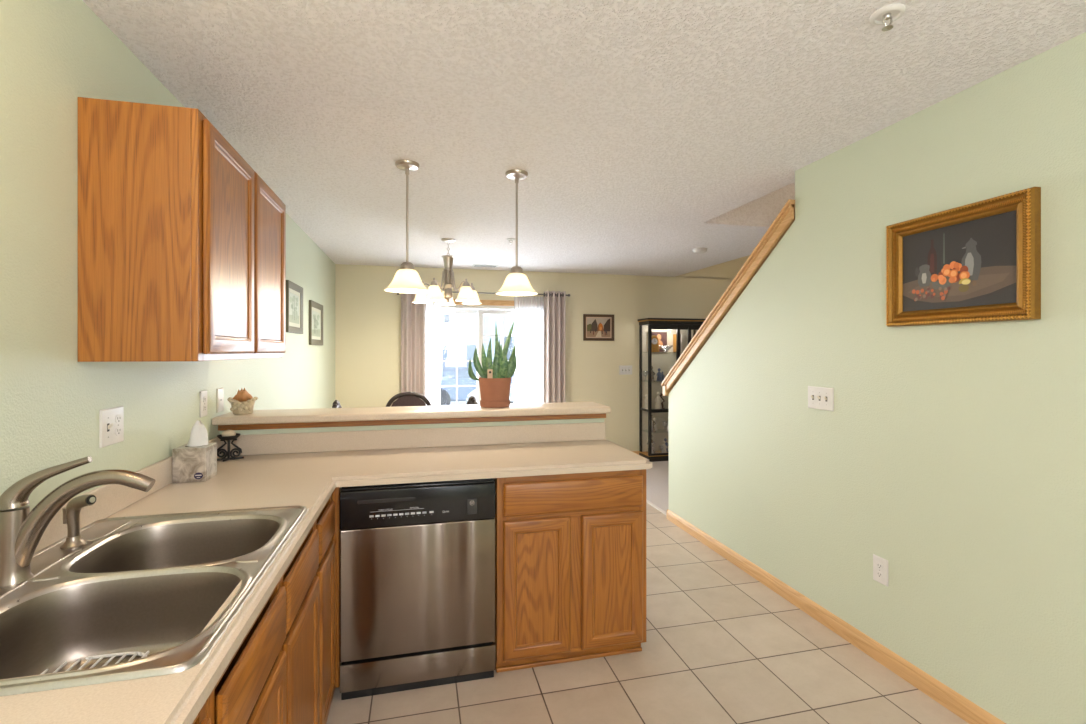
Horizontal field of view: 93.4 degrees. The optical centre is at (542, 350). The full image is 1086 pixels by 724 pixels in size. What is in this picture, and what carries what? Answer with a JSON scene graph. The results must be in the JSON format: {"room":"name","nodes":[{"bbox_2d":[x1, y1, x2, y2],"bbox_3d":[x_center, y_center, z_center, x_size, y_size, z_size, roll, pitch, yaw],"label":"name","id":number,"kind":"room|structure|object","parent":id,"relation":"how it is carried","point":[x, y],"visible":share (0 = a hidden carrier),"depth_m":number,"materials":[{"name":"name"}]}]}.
{"room":"kitchen","nodes":[
{"label":"kitchen","id":0,"kind":"room"},
{"bbox_2d":[0,0,334,511],"bbox_3d":[-1.449,0.206,1.706,0.120,2.440,9.200,0,0,-14],"label":"wall","id":1,"kind":"structure","parent":0,"point":[54,53],"depth_m":1.41,"materials":[{"name":"green paint"}]},
{"bbox_2d":[99,406,123,447],"bbox_3d":[-1.357,0.238,1.621,0.018,0.116,0.124,0,0,-14],"label":"outlet","id":2,"kind":"object","parent":1,"relation":"attached to","point":[111,420],"visible":1,"depth_m":1.61,"materials":[{"name":"white plastic"}]},
{"bbox_2d":[115,415,121,422],"bbox_3d":[-1.365,0.218,1.645,0.003,0.027,0.033,0,0,-14],"label":"socket","id":3,"kind":"object","parent":2,"relation":"attached to","point":[118,418],"depth_m":1.64,"materials":[{"name":"white plastic"}]},
{"bbox_2d":[115,427,121,435],"bbox_3d":[-1.365,0.258,1.645,0.003,0.027,0.033,0,0,-14],"label":"socket","id":4,"kind":"object","parent":2,"relation":"attached to","point":[118,430],"depth_m":1.64,"materials":[{"name":"white plastic"}]},
{"bbox_2d":[34,437,221,552],"bbox_3d":[-1.298,0.462,1.375,0.016,0.100,2.286,0,0,-14],"label":"backsplash","id":5,"kind":"structure","parent":1,"relation":"attached to","point":[110,498],"depth_m":1.59,"materials":[{"name":"beige laminate"}]},
{"bbox_2d":[78,97,285,361],"bbox_3d":[-1.283,-0.346,1.967,0.324,0.755,0.971,0,0,-14],"label":"upper cabinet","id":6,"kind":"object","parent":1,"relation":"attached to","point":[182,243],"visible":1,"depth_m":1.51,"materials":[{"name":"brown wood"}]},
{"bbox_2d":[200,390,206,417],"bbox_3d":[-1.528,0.238,2.308,0.008,0.116,0.074,0,0,-14],"label":"wall outlet","id":7,"kind":"object","parent":1,"relation":"attached to","point":[203,394],"visible":1,"depth_m":2.30,"materials":[{"name":"white plastic"}]},
{"bbox_2d":[217,388,223,412],"bbox_3d":[-1.576,0.239,2.501,0.007,0.116,0.078,0,0,-14],"label":"wall plate","id":8,"kind":"object","parent":1,"relation":"attached to","point":[220,391],"visible":1,"depth_m":2.50,"materials":[{"name":"beige plastic"}]},
{"bbox_2d":[286,280,302,333],"bbox_3d":[-1.925,-0.329,3.973,0.021,0.380,0.490,0,0,-14],"label":"framed print","id":9,"kind":"object","parent":1,"relation":"attached to","point":[294,292],"visible":0.99,"depth_m":3.95,"materials":[{"name":"paper"}]},
{"bbox_2d":[309,300,322,344],"bbox_3d":[-2.130,-0.254,4.813,0.021,0.396,0.580,0,0,-14],"label":"framed print","id":10,"kind":"object","parent":1,"relation":"attached to","point":[315,309],"visible":1,"depth_m":4.79,"materials":[{"name":"paper"}]},
{"bbox_2d":[219,418,603,540],"bbox_3d":[-0.626,0.889,2.791,1.990,1.074,0.120,0,0,-14],"label":"wall","id":11,"kind":"structure","parent":0,"point":[592,420],"depth_m":2.71,"materials":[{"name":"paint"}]},
{"bbox_2d":[212,402,610,430],"bbox_3d":[-0.622,0.349,2.784,1.994,0.073,0.316,0,0,-14],"label":"countertop","id":12,"kind":"structure","parent":11,"relation":"on","point":[399,415],"depth_m":2.68,"materials":[{"name":"beige laminate"}]},
{"bbox_2d":[227,397,257,414],"bbox_3d":[-1.494,0.271,2.550,0.135,0.084,0.135,0,0,-14],"label":"basket","id":13,"kind":"object","parent":12,"relation":"on","point":[245,407],"visible":0.91,"depth_m":2.51,"materials":[{"name":"beige wicker"}]},
{"bbox_2d":[233,388,252,401],"bbox_3d":[-1.491,0.218,2.546,0.074,0.073,0.059,0,0,24],"label":"seashell","id":14,"kind":"object","parent":13,"relation":"in","point":[242,395],"visible":0.99,"depth_m":2.53,"materials":[{"name":"orange"}]},
{"bbox_2d":[468,320,516,407],"bbox_3d":[-0.276,0.062,2.890,0.239,0.500,0.197,0,0,16],"label":"potted plant","id":15,"kind":"object","parent":12,"relation":"on","point":[495,379],"visible":1,"depth_m":2.85,"materials":[{"name":"green plant"}]},
{"bbox_2d":[222,422,604,454],"bbox_3d":[-0.601,0.462,2.728,1.976,0.100,0.014,0,0,-14],"label":"backsplash","id":16,"kind":"structure","parent":11,"relation":"attached to","point":[280,443],"depth_m":2.70,"materials":[{"name":"beige laminate"}]},
{"bbox_2d":[335,255,749,450],"bbox_3d":[0.446,-1.074,6.756,5.945,5.000,0.160,0,0,-14],"label":"wall","id":17,"kind":"structure","parent":0,"point":[367,316],"depth_m":6.67,"materials":[{"name":"beige paint"}]},
{"bbox_2d":[440,305,513,404],"bbox_3d":[-0.786,0.426,6.457,1.798,1.999,0.140,0,0,-14],"label":"door","id":18,"kind":"structure","parent":17,"relation":"in","point":[479,310],"depth_m":6.41,"materials":[{"name":"white plastic"}]},
{"bbox_2d":[453,299,513,305],"bbox_3d":[-0.765,0.395,6.370,1.930,2.062,0.018,0,0,-14],"label":"trim","id":19,"kind":"structure","parent":17,"relation":"attached to","point":[484,302],"depth_m":6.40,"materials":[{"name":"brown wood"}]},
{"bbox_2d":[397,291,569,296],"bbox_3d":[-0.723,-0.714,6.337,2.194,0.080,0.102,0,0,-14],"label":"curtain rod","id":20,"kind":"object","parent":17,"relation":"attached to","point":[568,295],"visible":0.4,"depth_m":6.31,"materials":[{"name":"grey metal"}]},
{"bbox_2d":[401,293,425,403],"bbox_3d":[-1.544,0.319,6.103,0.290,2.155,0.109,0,0,-14],"label":"curtain","id":21,"kind":"object","parent":20,"relation":"hanging from","point":[413,315],"visible":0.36,"depth_m":6.10,"materials":[{"name":"beige fabric"}]},
{"bbox_2d":[426,301,439,405],"bbox_3d":[-1.344,0.361,6.203,0.195,2.070,0.029,0,0,-14],"label":"sheer curtain","id":22,"kind":"object","parent":20,"relation":"hanging from","point":[432,310],"visible":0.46,"depth_m":6.20,"materials":[{"name":"white fabric"}]},
{"bbox_2d":[514,296,543,403],"bbox_3d":[-0.159,0.351,6.491,0.415,2.090,0.029,0,0,-14],"label":"sheer curtain","id":23,"kind":"object","parent":20,"relation":"hanging from","point":[528,310],"visible":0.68,"depth_m":6.49,"materials":[{"name":"white fabric"}]},
{"bbox_2d":[543,291,565,402],"bbox_3d":[0.149,0.319,6.514,0.285,2.155,0.109,0,0,-14],"label":"curtain","id":24,"kind":"object","parent":20,"relation":"hanging from","point":[554,306],"visible":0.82,"depth_m":6.51,"materials":[{"name":"beige fabric"}]},
{"bbox_2d":[583,314,613,340],"bbox_3d":[0.735,-0.309,6.732,0.425,0.346,0.021,0,0,-14],"label":"framed picture","id":25,"kind":"object","parent":17,"relation":"attached to","point":[596,327],"visible":1,"depth_m":6.73,"materials":[{"name":"paint"}]},
{"bbox_2d":[619,365,631,374],"bbox_3d":[1.106,0.254,6.824,0.185,0.122,0.018,0,0,-14],"label":"light switch","id":26,"kind":"object","parent":17,"relation":"attached to","point":[623,369],"visible":1,"depth_m":6.83,"materials":[{"name":"white plastic"}]},
{"bbox_2d":[83,0,1085,276],"bbox_3d":[0.662,-1.164,2.219,4.465,0.300,9.200,0,0,-14],"label":"ceiling","id":27,"kind":"structure","parent":0,"point":[634,126],"depth_m":2.06,"materials":[{"name":"white paint"}]},
{"bbox_2d":[384,160,429,292],"bbox_3d":[-0.736,-0.669,2.775,0.242,0.688,0.242,0,0,-14],"label":"pendant lamp","id":28,"kind":"object","parent":27,"relation":"hanging from","point":[406,279],"visible":1,"depth_m":2.74,"materials":[{"name":"white glass"}]},
{"bbox_2d":[412,238,481,305],"bbox_3d":[-0.869,-0.727,4.677,0.635,0.572,0.617,0,0,-14],"label":"chandelier","id":29,"kind":"object","parent":27,"relation":"hanging from","point":[467,295],"visible":0.95,"depth_m":4.62,"materials":[{"name":"white glass"}]},
{"bbox_2d":[472,264,497,266],"bbox_3d":[-0.687,-1.008,6.069,0.300,0.012,0.120,0,0,-14],"label":"ceiling vent","id":30,"kind":"object","parent":27,"relation":"in","point":[474,265],"visible":1,"depth_m":6.03,"materials":[{"name":"white metal"}]},
{"bbox_2d":[495,169,537,295],"bbox_3d":[-0.150,-0.669,2.917,0.242,0.688,0.242,0,0,-14],"label":"pendant lamp","id":31,"kind":"object","parent":27,"relation":"hanging from","point":[516,283],"visible":1,"depth_m":2.88,"materials":[{"name":"white glass"}]},
{"bbox_2d":[693,248,706,253],"bbox_3d":[1.561,-0.995,5.090,0.140,0.036,0.140,0,0,-14],"label":"smoke detector","id":32,"kind":"object","parent":27,"relation":"attached to","point":[695,250],"visible":1,"depth_m":5.04,"materials":[{"name":"white plastic"}]},
{"bbox_2d":[869,3,905,30],"bbox_3d":[1.034,-0.991,1.538,0.092,0.045,0.092,0,0,-14],"label":"sprinkler","id":33,"kind":"object","parent":27,"relation":"attached to","point":[887,14],"visible":1,"depth_m":1.53,"materials":[{"name":"white plastic"}]},
{"bbox_2d":[326,502,968,723],"bbox_3d":[0.031,1.476,2.066,3.165,0.100,9.200,0,0,-14],"label":"floor","id":34,"kind":"structure","parent":0,"point":[721,646],"depth_m":2.23,"materials":[{"name":"beige tile"}]},
{"bbox_2d":[192,700,210,723],"bbox_3d":[-0.781,0.989,0.565,0.600,0.874,0.467,0,0,-14],"label":"base cabinet","id":35,"kind":"object","parent":34,"relation":"on","point":[201,718],"visible":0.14,"depth_m":0.83,"materials":[{"name":"brown wood"}]},
{"bbox_2d":[207,522,319,723],"bbox_3d":[-0.944,0.989,1.239,0.600,0.874,0.914,0,0,-14],"label":"base cabinet","id":36,"kind":"object","parent":34,"relation":"on","point":[273,676],"visible":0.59,"depth_m":1.33,"materials":[{"name":"brown wood"}]},
{"bbox_2d":[0,422,651,723],"bbox_3d":[-0.328,0.481,1.618,2.014,0.138,2.300,0,0,-14],"label":"countertop","id":37,"kind":"structure","parent":36,"relation":"on","point":[298,477],"depth_m":1.99,"materials":[{"name":"beige laminate"}]},
{"bbox_2d":[0,456,155,587],"bbox_3d":[-1.052,0.374,1.158,0.300,0.270,0.062,0,0,-14],"label":"faucet","id":38,"kind":"object","parent":37,"relation":"on","point":[21,530],"visible":1,"depth_m":1.13,"materials":[{"name":"silver metal"}]},
{"bbox_2d":[0,506,306,696],"bbox_3d":[-0.947,0.597,1.180,0.592,0.188,0.888,0,0,-14],"label":"sink","id":39,"kind":"object","parent":37,"relation":"in","point":[151,583],"visible":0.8,"depth_m":1.16,"materials":[{"name":"metal"}]},
{"bbox_2d":[60,494,95,549],"bbox_3d":[-1.211,0.441,1.338,0.080,0.135,0.056,0,0,-14],"label":"sprayer","id":40,"kind":"object","parent":39,"relation":"on","point":[71,512],"visible":1,"depth_m":1.32,"materials":[{"name":"silver metal"}]},
{"bbox_2d":[40,651,148,674],"bbox_3d":[-0.926,0.673,0.974,0.217,0.018,0.317,0,0,-14],"label":"rack","id":41,"kind":"object","parent":39,"relation":"in","point":[123,654],"visible":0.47,"depth_m":1.11,"materials":[{"name":"white metal"}]},
{"bbox_2d":[172,420,216,482],"bbox_3d":[-1.390,0.394,2.049,0.117,0.236,0.117,0,0,-14],"label":"tissue box","id":42,"kind":"object","parent":37,"relation":"on","point":[194,461],"visible":1,"depth_m":2.00,"materials":[{"name":"grey cardboard"}]},
{"bbox_2d":[217,433,243,461],"bbox_3d":[-1.478,0.453,2.409,0.100,0.118,0.095,0,0,15],"label":"candle holder","id":43,"kind":"object","parent":37,"relation":"on","point":[237,449],"visible":0.95,"depth_m":2.40,"materials":[{"name":"black metal"}]},
{"bbox_2d":[217,433,239,440],"bbox_3d":[-1.478,0.407,2.409,0.096,0.025,0.095,0,0,-14],"label":"cup","id":44,"kind":"object","parent":43,"relation":"on","point":[223,438],"depth_m":2.38,"materials":[{"name":"black metal"}]},
{"bbox_2d":[222,430,235,435],"bbox_3d":[-1.478,0.391,2.409,0.058,0.039,0.058,0,0,-14],"label":"candle","id":45,"kind":"object","parent":43,"relation":"in","point":[226,432],"visible":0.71,"depth_m":2.39,"materials":[{"name":"beige wax"}]},
{"bbox_2d":[315,487,339,723],"bbox_3d":[-1.092,0.989,1.866,0.609,0.874,0.368,0,0,-14],"label":"base cabinet","id":46,"kind":"object","parent":34,"relation":"on","point":[325,522],"depth_m":1.96,"materials":[{"name":"brown wood"}]},
{"bbox_2d":[332,400,341,407],"bbox_3d":[-1.194,0.883,3.569,0.506,1.094,0.460,0,0,-14],"label":"dining chair","id":47,"kind":"object","parent":34,"relation":"on","point":[336,404],"visible":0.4,"depth_m":3.48,"materials":[{"name":"brown wood"}]},
{"bbox_2d":[386,392,431,406],"bbox_3d":[-1.243,0.894,4.759,0.460,1.070,0.504,0,0,-14],"label":"dining chair","id":48,"kind":"object","parent":34,"relation":"on","point":[404,398],"visible":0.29,"depth_m":4.53,"materials":[{"name":"brown wood"}]},
{"bbox_2d":[339,478,495,699],"bbox_3d":[-0.583,0.993,2.429,0.639,0.866,0.583,0,0,-14],"label":"dishwasher","id":49,"kind":"object","parent":34,"relation":"on","point":[418,560],"visible":1,"depth_m":2.15,"materials":[{"name":"silver metal"}]},
{"bbox_2d":[466,396,477,404],"bbox_3d":[-0.319,0.883,3.951,0.506,1.094,0.460,0,0,-23],"label":"dining chair","id":50,"kind":"object","parent":34,"relation":"on","point":[472,400],"visible":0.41,"depth_m":3.83,"materials":[{"name":"brown wood"}]},
{"bbox_2d":[494,469,645,672],"bbox_3d":[0.079,0.989,2.597,0.712,0.874,0.580,0,0,-14],"label":"base cabinet","id":51,"kind":"object","parent":34,"relation":"on","point":[571,548],"visible":0.84,"depth_m":2.32,"materials":[{"name":"brown wood"}]},
{"bbox_2d":[646,499,665,514],"bbox_3d":[0.818,1.421,5.529,0.030,0.010,2.380,0,0,-14],"label":"trim","id":52,"kind":"structure","parent":34,"relation":"on","point":[647,501],"depth_m":4.64,"materials":[{"name":"beige wood"}]},
{"bbox_2d":[646,461,668,511],"bbox_3d":[2.978,1.474,2.781,2.900,0.104,9.200,0,0,-14],"label":"floor","id":53,"kind":"structure","parent":0,"point":[657,477],"depth_m":5.45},
{"bbox_2d":[638,318,704,461],"bbox_3d":[1.731,0.499,6.796,0.884,1.846,0.328,0,0,-14],"label":"display cabinet","id":54,"kind":"object","parent":53,"relation":"on","point":[687,327],"visible":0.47,"depth_m":6.86,"materials":[{"name":"black wood"}]},
{"bbox_2d":[644,394,647,408],"bbox_3d":[1.385,0.671,6.799,0.103,0.200,0.096,0,0,-14],"label":"figurine","id":55,"kind":"object","parent":54,"relation":"on","point":[646,399],"visible":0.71,"depth_m":6.78,"materials":[{"name":"ceramic"}]},
{"bbox_2d":[652,415,655,431],"bbox_3d":[1.419,0.944,6.678,0.114,0.220,0.106,0,0,-14],"label":"figurine","id":56,"kind":"object","parent":54,"relation":"on","point":[653,421],"visible":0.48,"depth_m":6.65,"materials":[{"name":"silver metal"}]},
{"bbox_2d":[652,335,658,351],"bbox_3d":[1.447,-0.097,6.691,0.140,0.222,0.058,0,0,-14],"label":"mantel clock","id":57,"kind":"object","parent":54,"relation":"on","point":[655,342],"visible":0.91,"depth_m":6.67,"materials":[{"name":"brown wood"}]},
{"bbox_2d":[654,392,662,408],"bbox_3d":[1.511,0.651,6.701,0.124,0.240,0.116,0,0,-14],"label":"figurine","id":58,"kind":"object","parent":54,"relation":"on","point":[658,399],"visible":0.97,"depth_m":6.68,"materials":[{"name":"ceramic"}]},
{"bbox_2d":[656,368,661,380],"bbox_3d":[1.521,0.311,6.703,0.088,0.170,0.082,0,0,-14],"label":"figurine","id":59,"kind":"object","parent":54,"relation":"on","point":[659,374],"visible":0.98,"depth_m":6.68,"materials":[{"name":"blue ceramic"}]},
{"bbox_2d":[652,332,666,351],"bbox_3d":[1.544,-0.121,6.884,0.270,0.270,0.019,0,0,-14],"label":"photo frame","id":60,"kind":"object","parent":54,"relation":"on","point":[662,336],"visible":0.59,"depth_m":6.90,"materials":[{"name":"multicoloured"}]},
{"bbox_2d":[661,441,667,452],"bbox_3d":[1.589,1.263,6.720,0.088,0.170,0.082,0,0,-14],"label":"figurine","id":61,"kind":"object","parent":54,"relation":"on","point":[664,446],"visible":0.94,"depth_m":6.70,"materials":[{"name":"ceramic"}]},
{"bbox_2d":[673,334,675,351],"bbox_3d":[1.789,-0.106,6.881,0.020,0.240,0.130,0,0,-14],"label":"upright book","id":62,"kind":"object","parent":54,"relation":"on","point":[674,335],"visible":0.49,"depth_m":6.90,"materials":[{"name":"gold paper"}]},
{"bbox_2d":[704,182,794,227],"bbox_3d":[2.614,-2.294,4.449,2.820,2.560,0.134,0,0,-14],"label":"wall","id":63,"kind":"structure","parent":0,"point":[762,211],"depth_m":4.18,"materials":[{"name":"beige paint"}]},
{"bbox_2d":[669,32,1085,723],"bbox_3d":[1.899,0.206,1.166,0.120,2.440,6.570,0,0,-14],"label":"wall","id":64,"kind":"structure","parent":0,"point":[953,456],"depth_m":2.16,"materials":[{"name":"green paint"}]},
{"bbox_2d":[661,199,794,395],"bbox_3d":[1.291,-0.236,3.658,0.195,1.235,1.560,0,0,-14],"label":"wall cap","id":65,"kind":"object","parent":64,"relation":"attached to","point":[785,218],"visible":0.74,"depth_m":3.42,"materials":[{"name":"brown wood"}]},
{"bbox_2d":[808,386,833,410],"bbox_3d":[1.455,0.249,2.698,0.018,0.118,0.176,0,0,-14],"label":"light switch","id":66,"kind":"object","parent":64,"relation":"attached to","point":[822,398],"visible":1,"depth_m":2.69,"materials":[{"name":"white plastic"}]},
{"bbox_2d":[667,509,1005,723],"bbox_3d":[1.834,1.385,1.150,0.013,0.082,6.570,0,0,-14],"label":"baseboard","id":67,"kind":"structure","parent":64,"relation":"attached to","point":[947,697],"depth_m":2.46,"materials":[{"name":"brown wood"}]},
{"bbox_2d":[873,554,887,586],"bbox_3d":[1.545,1.005,2.347,0.008,0.118,0.078,0,0,-14],"label":"wall outlet","id":68,"kind":"object","parent":64,"relation":"attached to","point":[880,565],"visible":1,"depth_m":2.34,"materials":[{"name":"white plastic"}]},
{"bbox_2d":[876,562,882,569],"bbox_3d":[1.543,0.986,2.346,0.003,0.027,0.033,0,0,-14],"label":"socket","id":69,"kind":"object","parent":68,"relation":"attached to","point":[879,565],"depth_m":2.35,"materials":[{"name":"white plastic"}]},
{"bbox_2d":[876,571,882,577],"bbox_3d":[1.543,1.024,2.346,0.003,0.027,0.033,0,0,-14],"label":"socket","id":70,"kind":"object","parent":68,"relation":"attached to","point":[879,574],"depth_m":2.35,"materials":[{"name":"white plastic"}]},
{"bbox_2d":[886,187,1040,326],"bbox_3d":[1.607,-0.333,2.010,0.047,0.450,0.560,0,0,-14],"label":"framed painting","id":71,"kind":"object","parent":64,"relation":"attached to","point":[980,261],"visible":1,"depth_m":1.95,"materials":[{"name":"gold metal"}]},
{"label":"outside","id":72,"kind":"structure","parent":0,"visible":0},
{"bbox_3d":[-3.000,1.801,33.539,34.000,0.250,53.400,0,0,-14],"label":"ground","id":73,"kind":"structure","parent":72,"visible":0},
{"bbox_2d":[440,314,476,376],"bbox_3d":[-7.101,-2.549,18.857,10.100,8.450,4.800,0,0,-14],"label":"house","id":74,"kind":"structure","parent":73,"relation":"on","point":[467,323],"depth_m":17.77,"materials":[{"name":"white"}]},
{"bbox_2d":[466,382,513,403],"bbox_3d":[0.443,0.964,11.633,4.238,1.395,1.720,0,0,-14],"label":"parked car","id":75,"kind":"object","parent":73,"relation":"on","point":[474,392],"visible":0.06,"depth_m":10.91,"materials":[{"name":"silver metal"}]},
{"bbox_2d":[483,314,513,359],"bbox_3d":[0.743,-2.949,27.451,10.400,9.250,7.800,0,0,-14],"label":"house","id":76,"kind":"structure","parent":73,"relation":"on","point":[489,320],"depth_m":23.16,"materials":[{"name":"white"}]},
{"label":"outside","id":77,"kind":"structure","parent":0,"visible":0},
{"bbox_2d":[450,401,465,404],"bbox_3d":[-0.657,1.671,15.842,5.800,0.010,4.700,0,0,-14],"label":"driveway","id":78,"kind":"structure","parent":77,"point":[451,402],"depth_m":16.25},
{"bbox_2d":[440,362,513,404],"bbox_3d":[-1.764,0.964,15.213,4.238,1.395,1.720,0,0,-14],"label":"parked car","id":79,"kind":"object","parent":78,"relation":"on","point":[447,394],"visible":0.17,"depth_m":14.26,"materials":[{"name":"blue paint"}]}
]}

